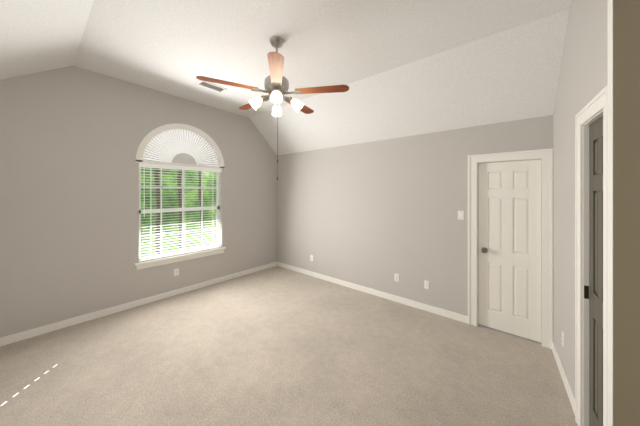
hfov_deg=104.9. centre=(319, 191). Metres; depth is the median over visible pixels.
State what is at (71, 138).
wall
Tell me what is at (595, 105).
trim
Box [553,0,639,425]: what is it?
wall
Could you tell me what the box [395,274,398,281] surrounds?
electrical outlet
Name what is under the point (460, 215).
light switch
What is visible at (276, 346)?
floor
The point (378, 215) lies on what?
wall
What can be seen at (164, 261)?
window sill
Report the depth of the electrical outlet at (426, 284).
3.46 m
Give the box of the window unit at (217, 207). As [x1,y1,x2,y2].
[139,167,219,259]
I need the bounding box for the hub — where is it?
[172,153,196,164]
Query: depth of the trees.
6.93 m
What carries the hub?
attached to the window at (164, 144)
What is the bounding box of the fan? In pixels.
[196,36,348,179]
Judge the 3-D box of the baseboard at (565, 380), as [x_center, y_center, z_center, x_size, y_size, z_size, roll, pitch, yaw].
[1.105,1.636,0.721,0.406,0.092,4.683,0,0,41]
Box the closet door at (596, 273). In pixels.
[589,116,602,425]
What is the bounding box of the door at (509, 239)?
[478,159,540,342]
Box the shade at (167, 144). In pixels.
[140,127,219,167]
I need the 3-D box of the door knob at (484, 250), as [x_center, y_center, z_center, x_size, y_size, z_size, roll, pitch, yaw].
[2.022,0.727,3.027,0.066,0.066,0.070,0,0,41]
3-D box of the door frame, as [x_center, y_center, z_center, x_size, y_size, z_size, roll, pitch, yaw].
[2.228,0.612,2.928,0.785,2.140,0.171,0,0,41]
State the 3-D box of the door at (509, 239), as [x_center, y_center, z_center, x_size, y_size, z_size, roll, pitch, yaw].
[2.228,0.657,2.920,0.589,2.025,0.036,0,0,41]
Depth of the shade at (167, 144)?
4.09 m
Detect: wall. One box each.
[0,66,276,337]
[277,115,552,315]
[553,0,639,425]
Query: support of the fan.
hanging from the ceiling
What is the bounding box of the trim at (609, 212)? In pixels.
[607,0,612,425]
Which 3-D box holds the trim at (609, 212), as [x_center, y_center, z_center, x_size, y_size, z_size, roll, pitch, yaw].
[1.495,0.077,1.256,0.018,3.210,0.070,0,0,36]
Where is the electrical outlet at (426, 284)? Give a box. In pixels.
[424,280,428,288]
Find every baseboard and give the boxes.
[0,262,276,345]
[277,262,467,323]
[552,341,574,413]
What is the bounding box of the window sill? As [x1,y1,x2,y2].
[134,247,225,269]
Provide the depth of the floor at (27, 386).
2.12 m
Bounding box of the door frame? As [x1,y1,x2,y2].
[468,148,552,349]
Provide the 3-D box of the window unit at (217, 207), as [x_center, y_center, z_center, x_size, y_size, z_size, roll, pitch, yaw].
[-2.332,-0.017,4.180,0.050,2.128,1.285,0,0,41]
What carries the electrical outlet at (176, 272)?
attached to the wall at (71, 138)
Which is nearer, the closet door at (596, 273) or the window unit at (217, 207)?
the closet door at (596, 273)
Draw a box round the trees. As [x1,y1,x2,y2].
[141,167,215,256]
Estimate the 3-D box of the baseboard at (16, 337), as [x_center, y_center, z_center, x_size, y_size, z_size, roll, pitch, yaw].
[-2.394,1.636,3.927,0.016,0.092,4.370,0,0,41]
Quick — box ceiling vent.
[196,80,226,92]
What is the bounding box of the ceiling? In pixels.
[0,0,572,154]
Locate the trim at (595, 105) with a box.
[575,86,606,425]
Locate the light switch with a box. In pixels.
[458,211,463,219]
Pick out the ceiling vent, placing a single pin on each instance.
(211, 86)
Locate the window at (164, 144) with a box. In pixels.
[135,123,223,255]
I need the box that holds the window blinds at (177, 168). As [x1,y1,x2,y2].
[139,163,221,261]
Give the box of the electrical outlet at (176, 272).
[174,268,178,275]
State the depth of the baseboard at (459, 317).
3.86 m
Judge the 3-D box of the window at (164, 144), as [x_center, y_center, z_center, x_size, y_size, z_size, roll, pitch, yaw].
[-2.286,-0.037,4.140,0.126,2.168,1.365,0,0,41]
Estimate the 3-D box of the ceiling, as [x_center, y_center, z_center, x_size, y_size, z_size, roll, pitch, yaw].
[-0.394,-1.353,2.193,5.610,1.070,4.700,0,0,41]
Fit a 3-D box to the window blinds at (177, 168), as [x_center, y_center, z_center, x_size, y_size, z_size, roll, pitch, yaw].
[-2.276,0.308,4.132,0.068,1.469,1.277,0,0,41]
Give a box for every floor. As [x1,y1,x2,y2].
[0,266,577,425]
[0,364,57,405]

